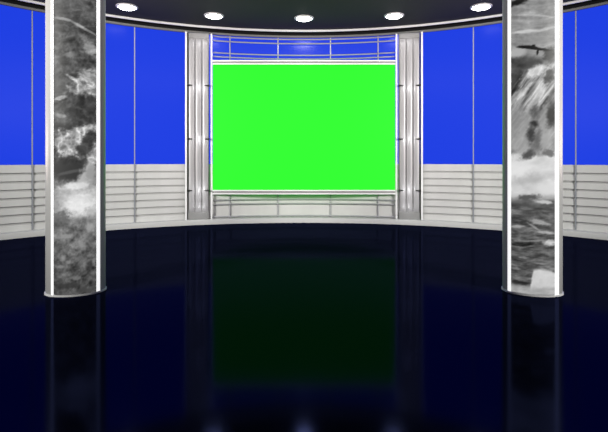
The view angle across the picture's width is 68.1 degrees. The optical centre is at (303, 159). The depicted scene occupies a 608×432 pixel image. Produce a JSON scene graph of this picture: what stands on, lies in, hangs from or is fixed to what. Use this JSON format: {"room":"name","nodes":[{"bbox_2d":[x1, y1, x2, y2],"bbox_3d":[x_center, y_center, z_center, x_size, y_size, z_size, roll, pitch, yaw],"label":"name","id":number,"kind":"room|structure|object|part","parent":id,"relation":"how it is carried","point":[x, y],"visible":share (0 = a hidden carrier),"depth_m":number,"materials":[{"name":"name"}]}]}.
{"room":"television studio","nodes":[
{"label":"television studio","id":0,"kind":"room"},
{"bbox_2d":[0,223,607,431],"bbox_3d":[0.000,1.560,3.600,20.000,0.120,17.200,0,0,0],"label":"floor","id":1,"kind":"structure","parent":0,"point":[247,327],"depth_m":3.80,"materials":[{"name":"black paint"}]},
{"bbox_2d":[44,0,106,296],"bbox_3d":[-2.606,-0.810,5.145,0.659,4.620,0.467,0,0,-14],"label":"pillar","id":2,"kind":"structure","parent":1,"relation":"on","point":[75,30],"depth_m":4.95,"materials":[{"name":"white paint"}]},
{"bbox_3d":[-2.530,-0.822,4.971,0.429,4.596,0.062,0,0,-19],"label":"picture panel","id":3,"kind":"part","parent":2,"relation":"part of","materials":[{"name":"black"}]},
{"bbox_3d":[-2.606,1.490,5.145,0.646,0.020,0.448,0,0,-14],"label":"plate","id":4,"kind":"part","parent":2,"relation":"part of","materials":[{"name":"white paint"}]},
{"bbox_2d":[501,0,563,296],"bbox_3d":[2.606,-0.810,5.145,0.659,4.620,0.467,0,0,14],"label":"pillar","id":5,"kind":"structure","parent":1,"relation":"on","point":[532,30],"depth_m":4.95,"materials":[{"name":"white paint"}]},
{"bbox_3d":[2.606,1.490,5.145,0.646,0.020,0.448,0,0,14],"label":"plate","id":6,"kind":"part","parent":5,"relation":"part of","materials":[{"name":"white paint"}]},
{"bbox_3d":[2.531,-0.822,4.973,0.438,4.596,0.066,0,0,19],"label":"picture panel","id":7,"kind":"part","parent":5,"relation":"part of","materials":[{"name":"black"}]},
{"bbox_2d":[33,0,574,29],"bbox_3d":[0.000,-3.195,6.000,14.675,0.150,10.000,0,0,0],"label":"ceiling","id":8,"kind":"structure","parent":0,"point":[251,14],"depth_m":9.52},
{"bbox_2d":[116,3,137,10],"bbox_3d":[-3.600,-3.095,9.153,0.430,0.050,0.430,0,0,0],"label":"recessed light","id":9,"kind":"object","parent":8,"relation":"in","point":[123,6],"visible":1,"depth_m":9.07,"materials":[{"name":"grey"}]},
{"bbox_2d":[204,12,223,18],"bbox_3d":[-1.943,-3.095,9.714,0.430,0.050,0.430,0,0,0],"label":"recessed light","id":10,"kind":"object","parent":8,"relation":"in","point":[211,15],"visible":1,"depth_m":9.63,"materials":[{"name":"grey"}]},
{"bbox_2d":[0,0,607,37],"bbox_3d":[0.000,-3.072,8.787,14.675,0.095,4.425,0,0,0],"label":"trim","id":11,"kind":"structure","parent":8,"relation":"attached to","point":[17,2],"depth_m":10.43,"materials":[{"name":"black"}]},
{"bbox_2d":[294,15,313,21],"bbox_3d":[0.000,-3.095,9.887,0.430,0.050,0.430,0,0,0],"label":"recessed light","id":12,"kind":"object","parent":8,"relation":"in","point":[303,18],"visible":1,"depth_m":9.80,"materials":[{"name":"grey"}]},
{"bbox_2d":[384,12,403,18],"bbox_3d":[1.943,-3.095,9.714,0.430,0.050,0.430,0,0,0],"label":"recessed light","id":13,"kind":"object","parent":8,"relation":"in","point":[394,15],"visible":1,"depth_m":9.63,"materials":[{"name":"grey"}]},
{"bbox_2d":[470,3,491,10],"bbox_3d":[3.600,-3.095,9.153,0.430,0.050,0.430,0,0,0],"label":"recessed light","id":14,"kind":"object","parent":8,"relation":"in","point":[481,6],"visible":1,"depth_m":9.07,"materials":[{"name":"grey"}]},
{"bbox_3d":[0.000,-0.810,10.864,5.114,4.620,0.512,0,0,0],"label":"wall","id":15,"kind":"structure","parent":0,"visible":0},
{"bbox_2d":[198,217,409,224],"bbox_3d":[0.000,1.442,10.685,5.042,0.115,0.630,0,0,0],"label":"baseboard","id":16,"kind":"structure","parent":15,"relation":"attached to","point":[244,220],"depth_m":10.66,"materials":[{"name":"silver metal"}]},
{"bbox_2d":[211,34,211,218],"bbox_3d":[-2.170,-0.788,10.556,0.040,4.344,0.040,0,0,-15],"label":"post","id":17,"kind":"object","parent":16,"relation":"on","point":[211,34],"visible":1,"depth_m":10.54,"materials":[{"name":"white metal"}]},
{"bbox_2d":[213,60,394,193],"bbox_3d":[0.000,-0.767,10.573,4.284,3.148,0.078,0,0,0],"label":"screen","id":18,"kind":"object","parent":17,"relation":"attached to","point":[280,126],"visible":1,"depth_m":10.56,"materials":[{"name":"green"}]},
{"bbox_2d":[213,36,394,217],"bbox_3d":[0.000,-0.785,10.756,4.291,4.339,0.322,0,0,0],"label":"lattice","id":19,"kind":"object","parent":16,"relation":"on","point":[229,37],"visible":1,"depth_m":10.79,"materials":[{"name":"grey metal"}]},
{"bbox_3d":[0.000,1.341,10.753,4.291,0.034,0.318,0,0,0],"label":"rail","id":20,"kind":"part","parent":19,"relation":"part of","materials":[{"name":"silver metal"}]},
{"bbox_3d":[0.000,1.051,10.753,4.291,0.034,0.318,0,0,0],"label":"rail","id":21,"kind":"part","parent":19,"relation":"part of","materials":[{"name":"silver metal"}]},
{"bbox_3d":[0.000,0.949,10.753,4.291,0.034,0.318,0,0,0],"label":"rail","id":22,"kind":"part","parent":19,"relation":"part of","materials":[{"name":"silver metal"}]},
{"bbox_3d":[0.000,-2.441,10.753,4.291,0.034,0.318,0,0,0],"label":"rail","id":23,"kind":"part","parent":19,"relation":"part of","materials":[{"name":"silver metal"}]},
{"bbox_3d":[0.000,-2.533,10.753,4.291,0.034,0.318,0,0,0],"label":"rail","id":24,"kind":"part","parent":19,"relation":"part of","materials":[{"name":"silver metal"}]},
{"bbox_3d":[0.000,-2.813,10.753,4.291,0.034,0.318,0,0,0],"label":"rail","id":25,"kind":"part","parent":19,"relation":"part of","materials":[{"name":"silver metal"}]},
{"bbox_3d":[0.000,-2.915,10.753,4.291,0.034,0.318,0,0,0],"label":"rail","id":26,"kind":"part","parent":19,"relation":"part of","materials":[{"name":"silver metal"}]},
{"bbox_2d":[396,34,396,218],"bbox_3d":[2.170,-0.788,10.556,0.040,4.344,0.040,0,0,15],"label":"post","id":27,"kind":"object","parent":16,"relation":"on","point":[396,34],"visible":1,"depth_m":10.54,"materials":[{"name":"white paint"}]},
{"bbox_2d":[209,164,398,217],"bbox_3d":[0.000,0.739,10.739,5.508,1.288,0.513,0,0,0],"label":"wall panel","id":28,"kind":"object","parent":15,"relation":"attached to","point":[254,209],"visible":0.34,"depth_m":10.87,"materials":[{"name":"silver metal"}]},
{"bbox_2d":[209,35,398,163],"bbox_3d":[0.000,-1.433,10.739,5.508,3.057,0.513,0,0,0],"label":"wall panel","id":29,"kind":"object","parent":15,"relation":"attached to","point":[247,48],"visible":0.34,"depth_m":10.83,"materials":[{"name":"blue"}]},
{"bbox_3d":[-4.982,-0.810,8.657,4.922,4.620,4.131,0,0,0],"label":"wall","id":30,"kind":"structure","parent":0,"visible":0},
{"bbox_2d":[0,165,30,232],"bbox_3d":[-6.418,0.740,7.809,0.184,1.290,3.028,0,0,39],"label":"wall panel","id":31,"kind":"object","parent":30,"relation":"attached to","point":[15,180],"visible":1,"depth_m":8.76,"materials":[{"name":"silver metal"}]},
{"bbox_2d":[0,5,30,164],"bbox_3d":[-6.421,-1.433,7.812,0.184,3.057,3.029,0,0,39],"label":"wall panel","id":32,"kind":"object","parent":30,"relation":"attached to","point":[15,23],"visible":1,"depth_m":8.74,"materials":[{"name":"blue"}]},
{"bbox_2d":[33,164,133,229],"bbox_3d":[-4.618,0.740,9.527,1.949,1.290,0.103,0,0,-34],"label":"wall panel","id":33,"kind":"object","parent":30,"relation":"attached to","point":[119,177],"visible":0.41,"depth_m":9.83,"materials":[{"name":"silver metal"}]},
{"bbox_2d":[33,11,133,164],"bbox_3d":[-4.621,-1.433,9.530,1.950,3.057,0.103,0,0,-34],"label":"wall panel","id":34,"kind":"object","parent":30,"relation":"attached to","point":[119,38],"visible":0.45,"depth_m":9.83,"materials":[{"name":"blue"}]},
{"bbox_2d":[0,220,197,239],"bbox_3d":[-5.052,1.442,8.747,6.272,0.115,0.846,0,0,-40],"label":"baseboard","id":35,"kind":"structure","parent":30,"relation":"attached to","point":[166,223],"depth_m":9.77,"materials":[{"name":"silver metal"}]},
{"bbox_2d":[31,11,32,229],"bbox_3d":[-5.391,-0.788,8.925,0.022,4.340,0.024,0,0,-41],"label":"wall mullion","id":36,"kind":"object","parent":35,"relation":"on","point":[31,11],"visible":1,"depth_m":8.92,"materials":[{"name":"grey metal"}]},
{"bbox_2d":[134,27,134,221],"bbox_3d":[-3.771,-0.788,10.018,0.022,4.340,0.024,0,0,-27],"label":"wall mullion","id":37,"kind":"object","parent":35,"relation":"on","point":[134,27],"visible":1,"depth_m":10.01,"materials":[{"name":"grey metal"}]},
{"bbox_2d":[185,31,186,219],"bbox_3d":[-2.723,-0.788,10.382,0.040,4.344,0.040,0,0,-19],"label":"post","id":38,"kind":"object","parent":35,"relation":"on","point":[185,31],"visible":1,"depth_m":10.36,"materials":[{"name":"white metal"}]},
{"bbox_2d":[187,32,209,219],"bbox_3d":[-2.457,-0.788,10.465,0.518,4.344,0.124,0,0,-10],"label":"column","id":39,"kind":"structure","parent":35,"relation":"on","point":[198,85],"depth_m":10.47,"materials":[{"name":"grey metal"}]},
{"bbox_3d":[-2.457,-2.896,10.485,0.467,0.118,0.025,0,0,-10],"label":"cap plate","id":40,"kind":"part","parent":39,"relation":"part of","materials":[{"name":"grey metal"}]},
{"bbox_3d":[-2.456,1.303,10.480,0.476,0.163,0.035,0,0,-10],"label":"plate","id":41,"kind":"part","parent":39,"relation":"part of","materials":[{"name":"grey metal"}]},
{"bbox_2d":[135,164,184,221],"bbox_3d":[-3.275,0.740,10.284,1.109,1.290,0.064,0,0,-23],"label":"wall panel","id":42,"kind":"object","parent":30,"relation":"attached to","point":[159,188],"visible":0.93,"depth_m":10.27,"materials":[{"name":"silver metal"}]},
{"bbox_2d":[135,27,184,163],"bbox_3d":[-3.277,-1.433,10.287,1.110,3.057,0.064,0,0,-23],"label":"wall panel","id":43,"kind":"object","parent":30,"relation":"attached to","point":[159,54],"visible":0.95,"depth_m":10.26,"materials":[{"name":"blue"}]},
{"bbox_3d":[4.982,-0.810,8.657,4.922,4.620,4.131,0,0,0],"label":"wall","id":44,"kind":"structure","parent":0,"visible":0},
{"bbox_2d":[423,164,472,221],"bbox_3d":[3.275,0.740,10.284,1.109,1.290,0.064,0,0,23],"label":"wall panel","id":45,"kind":"object","parent":44,"relation":"attached to","point":[447,188],"visible":0.98,"depth_m":10.27,"materials":[{"name":"silver metal"}]},
{"bbox_2d":[423,27,472,163],"bbox_3d":[3.277,-1.433,10.287,1.110,3.057,0.064,0,0,23],"label":"wall panel","id":46,"kind":"object","parent":44,"relation":"attached to","point":[447,54],"visible":0.95,"depth_m":10.27,"materials":[{"name":"blue"}]},
{"bbox_2d":[410,220,607,239],"bbox_3d":[5.052,1.442,8.747,6.272,0.115,0.846,0,0,40],"label":"baseboard","id":47,"kind":"structure","parent":44,"relation":"attached to","point":[441,223],"depth_m":9.77,"materials":[{"name":"silver metal"}]},
{"bbox_2d":[398,32,420,219],"bbox_3d":[2.457,-0.788,10.465,0.518,4.344,0.124,0,0,10],"label":"column","id":48,"kind":"structure","parent":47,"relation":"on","point":[409,85],"depth_m":10.47,"materials":[{"name":"grey metal"}]},
{"bbox_3d":[2.457,-2.896,10.485,0.467,0.118,0.025,0,0,10],"label":"cap plate","id":49,"kind":"part","parent":48,"relation":"part of","materials":[{"name":"grey metal"}]},
{"bbox_3d":[2.456,1.303,10.480,0.476,0.163,0.035,0,0,10],"label":"plate","id":50,"kind":"part","parent":48,"relation":"part of","materials":[{"name":"grey metal"}]},
{"bbox_2d":[421,31,422,219],"bbox_3d":[2.723,-0.788,10.382,0.040,4.344,0.040,0,0,19],"label":"post","id":51,"kind":"object","parent":47,"relation":"on","point":[422,31],"visible":1,"depth_m":10.36,"materials":[{"name":"white metal"}]},
{"bbox_2d":[473,27,473,221],"bbox_3d":[3.771,-0.788,10.018,0.022,4.340,0.024,0,0,27],"label":"wall mullion","id":52,"kind":"object","parent":47,"relation":"on","point":[473,27],"visible":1,"depth_m":10.01,"materials":[{"name":"grey metal"}]},
{"bbox_2d":[575,11,576,229],"bbox_3d":[5.391,-0.788,8.925,0.022,4.340,0.024,0,0,41],"label":"wall mullion","id":53,"kind":"object","parent":47,"relation":"on","point":[575,11],"visible":1,"depth_m":8.92,"materials":[{"name":"grey metal"}]},
{"bbox_2d":[474,164,574,229],"bbox_3d":[4.618,0.740,9.527,1.949,1.290,0.103,0,0,34],"label":"wall panel","id":54,"kind":"object","parent":44,"relation":"attached to","point":[487,177],"visible":0.48,"depth_m":9.83,"materials":[{"name":"silver metal"}]},
{"bbox_2d":[474,11,574,164],"bbox_3d":[4.621,-1.433,9.530,1.950,3.057,0.103,0,0,34],"label":"wall panel","id":55,"kind":"object","parent":44,"relation":"attached to","point":[488,38],"visible":0.44,"depth_m":9.83,"materials":[{"name":"blue"}]},
{"bbox_2d":[577,165,607,232],"bbox_3d":[6.418,0.740,7.809,0.184,1.290,3.028,0,0,-39],"label":"wall panel","id":56,"kind":"object","parent":44,"relation":"attached to","point":[592,180],"visible":1,"depth_m":8.76,"materials":[{"name":"silver metal"}]},
{"bbox_2d":[577,5,607,164],"bbox_3d":[6.421,-1.433,7.812,0.184,3.057,3.029,0,0,-39],"label":"wall panel","id":57,"kind":"object","parent":44,"relation":"attached to","point":[592,23],"visible":1,"depth_m":8.74,"materials":[{"name":"blue"}]}
]}

